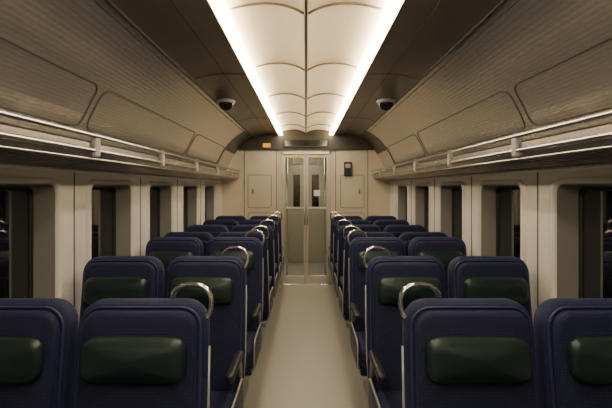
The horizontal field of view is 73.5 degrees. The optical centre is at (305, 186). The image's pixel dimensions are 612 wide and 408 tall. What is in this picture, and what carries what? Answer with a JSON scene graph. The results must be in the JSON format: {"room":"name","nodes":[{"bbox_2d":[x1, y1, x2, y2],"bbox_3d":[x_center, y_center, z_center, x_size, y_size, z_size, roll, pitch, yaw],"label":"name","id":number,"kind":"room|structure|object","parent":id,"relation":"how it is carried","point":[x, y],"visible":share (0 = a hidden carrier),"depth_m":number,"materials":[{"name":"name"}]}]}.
{"room":"train carriage","nodes":[
{"label":"train carriage","id":0,"kind":"room"},
{"bbox_2d":[0,167,221,328],"bbox_3d":[-1.379,0.717,2.450,0.131,1.667,8.100,0,0,0],"label":"wall","id":1,"kind":"structure","parent":0,"point":[62,201],"depth_m":2.42,"materials":[{"name":"grey"}]},
{"bbox_2d":[0,187,32,297],"bbox_3d":[-1.444,0.338,1.880,0.010,0.675,0.570,0,0,0],"label":"window","id":2,"kind":"structure","parent":1,"relation":"in","point":[16,203],"depth_m":2.05,"materials":[{"name":"black glass"}]},
{"bbox_2d":[92,187,115,257],"bbox_3d":[-1.444,0.338,2.820,0.010,0.675,0.570,0,0,0],"label":"window","id":3,"kind":"structure","parent":1,"relation":"in","point":[103,198],"depth_m":2.93,"materials":[{"name":"black glass"}]},
{"bbox_2d":[0,110,239,181],"bbox_3d":[-1.177,-0.176,2.450,0.290,0.184,8.040,0,0,0],"label":"luggage rack","id":4,"kind":"object","parent":1,"relation":"attached to","point":[20,148],"visible":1,"depth_m":2.05,"materials":[{"name":"silver metal"}]},
{"bbox_2d":[150,187,159,239],"bbox_3d":[-1.444,0.338,3.760,0.010,0.675,0.570,0,0,0],"label":"window","id":5,"kind":"structure","parent":1,"relation":"in","point":[154,191],"depth_m":3.92,"materials":[{"name":"black glass"}]},
{"bbox_2d":[183,187,187,231],"bbox_3d":[-1.444,0.338,4.700,0.010,0.675,0.570,0,0,0],"label":"window","id":6,"kind":"structure","parent":1,"relation":"in","point":[185,190],"depth_m":4.93,"materials":[{"name":"black glass"}]},
{"bbox_2d":[205,187,205,220],"bbox_3d":[-1.444,0.338,5.640,0.010,0.675,0.570,0,0,0],"label":"window","id":7,"kind":"structure","parent":1,"relation":"in","point":[205,187],"depth_m":5.91,"materials":[{"name":"black glass"}]},
{"bbox_2d":[0,0,611,170],"bbox_3d":[0.000,-0.513,2.450,2.669,0.792,8.100,0,0,0],"label":"ceiling","id":8,"kind":"structure","parent":0,"point":[148,73],"depth_m":2.27,"materials":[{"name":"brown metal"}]},
{"bbox_2d":[217,98,234,110],"bbox_3d":[-0.725,-0.740,3.720,0.168,0.095,0.168,0,0,0],"label":"dome camera","id":9,"kind":"object","parent":8,"relation":"attached to","point":[225,104],"visible":1,"depth_m":3.67,"materials":[{"name":"grey plastic"}]},
{"bbox_2d":[231,0,380,133],"bbox_3d":[0.000,-0.859,2.440,0.727,0.066,8.040,0,0,0],"label":"ceiling trim","id":10,"kind":"structure","parent":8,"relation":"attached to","point":[305,12],"depth_m":2.31,"materials":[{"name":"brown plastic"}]},
{"bbox_2d":[209,0,402,134],"bbox_3d":[0.000,-0.831,2.440,0.852,0.030,8.040,0,0,0],"label":"light strips","id":11,"kind":"object","parent":8,"relation":"attached to","point":[220,7],"depth_m":2.45,"materials":[{"name":"white plastic"}]},
{"bbox_2d":[377,98,394,110],"bbox_3d":[0.725,-0.740,3.720,0.168,0.095,0.168,0,0,0],"label":"dome camera","id":12,"kind":"object","parent":8,"relation":"attached to","point":[384,104],"visible":1,"depth_m":3.67,"materials":[{"name":"grey plastic"}]},
{"bbox_2d":[244,285,367,407],"bbox_3d":[0.000,1.580,3.400,2.760,0.060,10.000,0,0,0],"label":"floor","id":13,"kind":"structure","parent":0,"point":[306,360],"depth_m":3.71,"materials":[{"name":"beige plastic"}]},
{"bbox_2d":[0,298,78,407],"bbox_3d":[-1.057,0.978,1.195,0.468,1.145,0.680,0,0,0],"label":"seat","id":14,"kind":"object","parent":13,"relation":"on","point":[39,336],"visible":1,"depth_m":1.40,"materials":[{"name":"blue fabric"}]},
{"bbox_2d":[78,256,163,330],"bbox_3d":[-1.057,0.978,2.105,0.468,1.145,0.680,0,0,0],"label":"seat","id":15,"kind":"object","parent":13,"relation":"on","point":[104,277],"visible":0.35,"depth_m":2.31,"materials":[{"name":"blue"}]},
{"bbox_2d":[73,282,213,407],"bbox_3d":[-0.571,0.947,1.195,0.480,1.206,0.680,0,0,0],"label":"seat","id":16,"kind":"object","parent":13,"relation":"on","point":[132,352],"visible":1,"depth_m":1.38,"materials":[{"name":"blue fabric"}]},
{"bbox_2d":[145,237,203,297],"bbox_3d":[-1.057,0.978,3.025,0.468,1.145,0.680,0,0,0],"label":"seat","id":17,"kind":"object","parent":13,"relation":"on","point":[166,249],"visible":0.25,"depth_m":3.23,"materials":[{"name":"blue fabric"}]},
{"bbox_2d":[164,232,212,255],"bbox_3d":[-1.057,0.978,3.975,0.468,1.145,0.680,0,0,0],"label":"seat","id":18,"kind":"object","parent":13,"relation":"on","point":[204,237],"visible":0.09,"depth_m":3.65,"materials":[{"name":"blue fabric"}]},
{"bbox_2d":[165,246,248,407],"bbox_3d":[-0.571,0.947,2.105,0.480,1.206,0.680,0,0,0],"label":"seat","id":19,"kind":"object","parent":13,"relation":"on","point":[225,276],"visible":0.62,"depth_m":2.27,"materials":[{"name":"blue"}]},
{"bbox_2d":[186,225,228,237],"bbox_3d":[-1.057,0.978,4.675,0.468,1.145,0.680,0,0,0],"label":"seat","id":20,"kind":"object","parent":13,"relation":"on","point":[214,230],"visible":0.09,"depth_m":4.35,"materials":[{"name":"blue fabric"}]},
{"bbox_2d":[203,220,238,231],"bbox_3d":[-1.057,0.978,5.375,0.468,1.145,0.680,0,0,0],"label":"seat","id":21,"kind":"object","parent":13,"relation":"on","point":[229,224],"visible":0.11,"depth_m":5.05,"materials":[{"name":"blue fabric"}]},
{"bbox_2d":[215,216,246,224],"bbox_3d":[-1.057,0.978,6.055,0.468,1.145,0.680,0,0,0],"label":"seat","id":22,"kind":"object","parent":13,"relation":"on","point":[239,219],"visible":0.08,"depth_m":5.73,"materials":[{"name":"blue"}]},
{"bbox_2d":[205,230,264,401],"bbox_3d":[-0.571,0.947,3.025,0.480,1.206,0.680,0,0,0],"label":"seat","id":23,"kind":"object","parent":13,"relation":"on","point":[215,246],"visible":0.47,"depth_m":3.19,"materials":[{"name":"blue fabric"}]},
{"bbox_2d":[218,225,273,338],"bbox_3d":[-0.571,0.947,3.975,0.480,1.206,0.680,0,0,0],"label":"seat","id":24,"kind":"object","parent":13,"relation":"on","point":[268,296],"visible":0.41,"depth_m":3.70,"materials":[{"name":"blue"}]},
{"bbox_2d":[231,219,277,326],"bbox_3d":[-0.571,0.947,4.675,0.480,1.206,0.680,0,0,0],"label":"seat","id":25,"kind":"object","parent":13,"relation":"on","point":[238,228],"visible":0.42,"depth_m":4.38,"materials":[{"name":"blue fabric"}]},
{"bbox_2d":[241,215,281,282],"bbox_3d":[-0.571,0.947,5.375,0.480,1.206,0.680,0,0,0],"label":"seat","id":26,"kind":"object","parent":13,"relation":"on","point":[277,254],"visible":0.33,"depth_m":5.07,"materials":[{"name":"blue"}]},
{"bbox_2d":[249,212,283,271],"bbox_3d":[-0.571,0.947,6.055,0.480,1.206,0.680,0,0,0],"label":"seat","id":27,"kind":"object","parent":13,"relation":"on","point":[281,259],"visible":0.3,"depth_m":5.75,"materials":[{"name":"blue fabric"}]},
{"bbox_2d":[328,212,362,271],"bbox_3d":[0.571,0.947,6.055,0.480,1.206,0.680,0,0,0],"label":"seat","id":28,"kind":"object","parent":13,"relation":"on","point":[330,259],"visible":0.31,"depth_m":5.75,"materials":[{"name":"blue fabric"}]},
{"bbox_2d":[330,215,370,282],"bbox_3d":[0.571,0.947,5.375,0.480,1.206,0.680,0,0,0],"label":"seat","id":29,"kind":"object","parent":13,"relation":"on","point":[334,254],"visible":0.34,"depth_m":5.07,"materials":[{"name":"blue fabric"}]},
{"bbox_2d":[334,219,380,326],"bbox_3d":[0.571,0.947,4.675,0.480,1.206,0.680,0,0,0],"label":"seat","id":30,"kind":"object","parent":13,"relation":"on","point":[366,228],"visible":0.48,"depth_m":4.38,"materials":[{"name":"blue fabric"}]},
{"bbox_2d":[338,225,393,338],"bbox_3d":[0.571,0.947,3.975,0.480,1.206,0.680,0,0,0],"label":"seat","id":31,"kind":"object","parent":13,"relation":"on","point":[343,296],"visible":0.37,"depth_m":3.70,"materials":[{"name":"blue fabric"}]},
{"bbox_2d":[347,230,406,401],"bbox_3d":[0.571,0.947,3.025,0.480,1.206,0.680,0,0,0],"label":"seat","id":32,"kind":"object","parent":13,"relation":"on","point":[396,246],"visible":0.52,"depth_m":3.19,"materials":[{"name":"blue fabric"}]},
{"bbox_2d":[365,216,396,224],"bbox_3d":[1.057,0.978,6.055,0.468,1.145,0.680,0,0,0],"label":"seat","id":33,"kind":"object","parent":13,"relation":"on","point":[371,219],"visible":0.06,"depth_m":5.73,"materials":[{"name":"blue fabric"}]},
{"bbox_2d":[373,220,408,231],"bbox_3d":[1.057,0.978,5.375,0.468,1.145,0.680,0,0,0],"label":"seat","id":34,"kind":"object","parent":13,"relation":"on","point":[381,224],"visible":0.07,"depth_m":5.05,"materials":[{"name":"blue"}]},
{"bbox_2d":[383,225,425,237],"bbox_3d":[1.057,0.978,4.675,0.468,1.145,0.680,0,0,0],"label":"seat","id":35,"kind":"object","parent":13,"relation":"on","point":[395,230],"visible":0.13,"depth_m":4.35,"materials":[{"name":"blue fabric"}]},
{"bbox_2d":[363,246,446,407],"bbox_3d":[0.571,0.947,2.105,0.480,1.206,0.680,0,0,0],"label":"seat","id":36,"kind":"object","parent":13,"relation":"on","point":[386,276],"visible":0.66,"depth_m":2.27,"materials":[{"name":"blue"}]},
{"bbox_2d":[399,232,447,255],"bbox_3d":[1.057,0.978,3.975,0.468,1.145,0.680,0,0,0],"label":"seat","id":37,"kind":"object","parent":13,"relation":"on","point":[406,237],"visible":0.06,"depth_m":3.65,"materials":[{"name":"blue fabric"}]},
{"bbox_2d":[408,237,466,297],"bbox_3d":[1.057,0.978,3.025,0.468,1.145,0.680,0,0,0],"label":"seat","id":38,"kind":"object","parent":13,"relation":"on","point":[445,249],"visible":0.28,"depth_m":3.23,"materials":[{"name":"blue fabric"}]},
{"bbox_2d":[398,282,538,407],"bbox_3d":[0.571,0.947,1.195,0.480,1.206,0.680,0,0,0],"label":"seat","id":39,"kind":"object","parent":13,"relation":"on","point":[457,352],"visible":1,"depth_m":1.38,"materials":[{"name":"blue fabric"}]},
{"bbox_2d":[448,256,533,330],"bbox_3d":[1.057,0.978,2.105,0.468,1.145,0.680,0,0,0],"label":"seat","id":40,"kind":"object","parent":13,"relation":"on","point":[507,277],"visible":0.34,"depth_m":2.31,"materials":[{"name":"blue fabric"}]},
{"bbox_2d":[533,298,611,407],"bbox_3d":[1.057,0.978,1.195,0.468,1.145,0.680,0,0,0],"label":"seat","id":41,"kind":"object","parent":13,"relation":"on","point":[573,336],"visible":0.99,"depth_m":1.40,"materials":[{"name":"blue fabric"}]},
{"bbox_2d":[222,129,389,284],"bbox_3d":[0.000,0.285,6.515,2.700,2.530,0.090,0,0,0],"label":"wall","id":42,"kind":"structure","parent":0,"point":[251,158],"depth_m":6.50,"materials":[{"name":"plastic"}]},
{"bbox_2d":[263,143,270,146],"bbox_3d":[-0.620,-0.658,6.462,0.120,0.063,0.014,0,0,0],"label":"sign plate","id":43,"kind":"object","parent":42,"relation":"attached to","point":[264,144],"visible":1,"depth_m":6.46,"materials":[{"name":"orange"}]},
{"bbox_2d":[283,155,305,283],"bbox_3d":[-0.182,0.512,6.503,0.359,2.045,0.084,0,0,0],"label":"door","id":44,"kind":"structure","parent":42,"relation":"in","point":[294,166],"depth_m":6.52,"materials":[{"name":"silver metal"}]},
{"bbox_2d":[281,151,330,284],"bbox_3d":[0.000,0.492,6.525,0.800,2.115,0.090,0,0,0],"label":"trim","id":45,"kind":"structure","parent":42,"relation":"attached to","point":[282,152],"depth_m":6.48,"materials":[{"name":"silver metal"}]},
{"bbox_2d":[283,139,328,147],"bbox_3d":[0.000,-0.690,6.453,0.720,0.140,0.034,0,0,0],"label":"display","id":46,"kind":"object","parent":42,"relation":"attached to","point":[287,143],"visible":1,"depth_m":6.44,"materials":[{"name":"black plastic"}]},
{"bbox_2d":[248,150,363,214],"bbox_3d":[0.000,0.475,6.496,1.970,2.110,0.016,0,0,0],"label":"trim","id":47,"kind":"structure","parent":42,"relation":"attached to","point":[276,150],"depth_m":6.50,"materials":[{"name":"grey metal"}]},
{"bbox_2d":[306,155,328,283],"bbox_3d":[0.182,0.512,6.503,0.359,2.045,0.084,0,0,0],"label":"door","id":48,"kind":"structure","parent":42,"relation":"in","point":[317,166],"depth_m":6.52,"materials":[{"name":"silver metal"}]},
{"bbox_2d":[344,162,351,175],"bbox_3d":[0.660,-0.285,6.473,0.120,0.222,0.052,0,0,0],"label":"wall control box","id":49,"kind":"object","parent":42,"relation":"attached to","point":[347,165],"visible":1,"depth_m":6.45,"materials":[{"name":"black plastic"}]},
{"bbox_2d":[390,167,611,328],"bbox_3d":[1.379,0.717,2.450,0.131,1.667,8.100,0,0,0],"label":"wall","id":50,"kind":"structure","parent":0,"point":[549,201],"depth_m":2.41,"materials":[{"name":"grey plastic"}]},
{"bbox_2d":[406,187,406,220],"bbox_3d":[1.444,0.338,5.640,0.010,0.675,0.570,0,0,0],"label":"window","id":51,"kind":"structure","parent":50,"relation":"in","point":[406,187],"depth_m":5.91,"materials":[{"name":"black glass"}]},
{"bbox_2d":[424,187,428,231],"bbox_3d":[1.444,0.338,4.700,0.010,0.675,0.570,0,0,0],"label":"window","id":52,"kind":"structure","parent":50,"relation":"in","point":[426,190],"depth_m":4.93,"materials":[{"name":"black glass"}]},
{"bbox_2d":[452,187,461,239],"bbox_3d":[1.444,0.338,3.760,0.010,0.675,0.570,0,0,0],"label":"window","id":53,"kind":"structure","parent":50,"relation":"in","point":[456,191],"depth_m":3.92,"materials":[{"name":"black glass"}]},
{"bbox_2d":[372,110,611,181],"bbox_3d":[1.177,-0.176,2.450,0.290,0.184,8.040,0,0,0],"label":"luggage rack","id":54,"kind":"object","parent":50,"relation":"attached to","point":[591,148],"visible":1,"depth_m":2.05,"materials":[{"name":"silver metal"}]},
{"bbox_2d":[496,187,519,257],"bbox_3d":[1.444,0.338,2.820,0.010,0.675,0.570,0,0,0],"label":"window","id":55,"kind":"structure","parent":50,"relation":"in","point":[507,198],"depth_m":2.93,"materials":[{"name":"black glass"}]},
{"bbox_2d":[579,187,611,297],"bbox_3d":[1.444,0.338,1.880,0.010,0.675,0.570,0,0,0],"label":"window","id":56,"kind":"structure","parent":50,"relation":"in","point":[595,203],"depth_m":2.05,"materials":[{"name":"black glass"}]}
]}

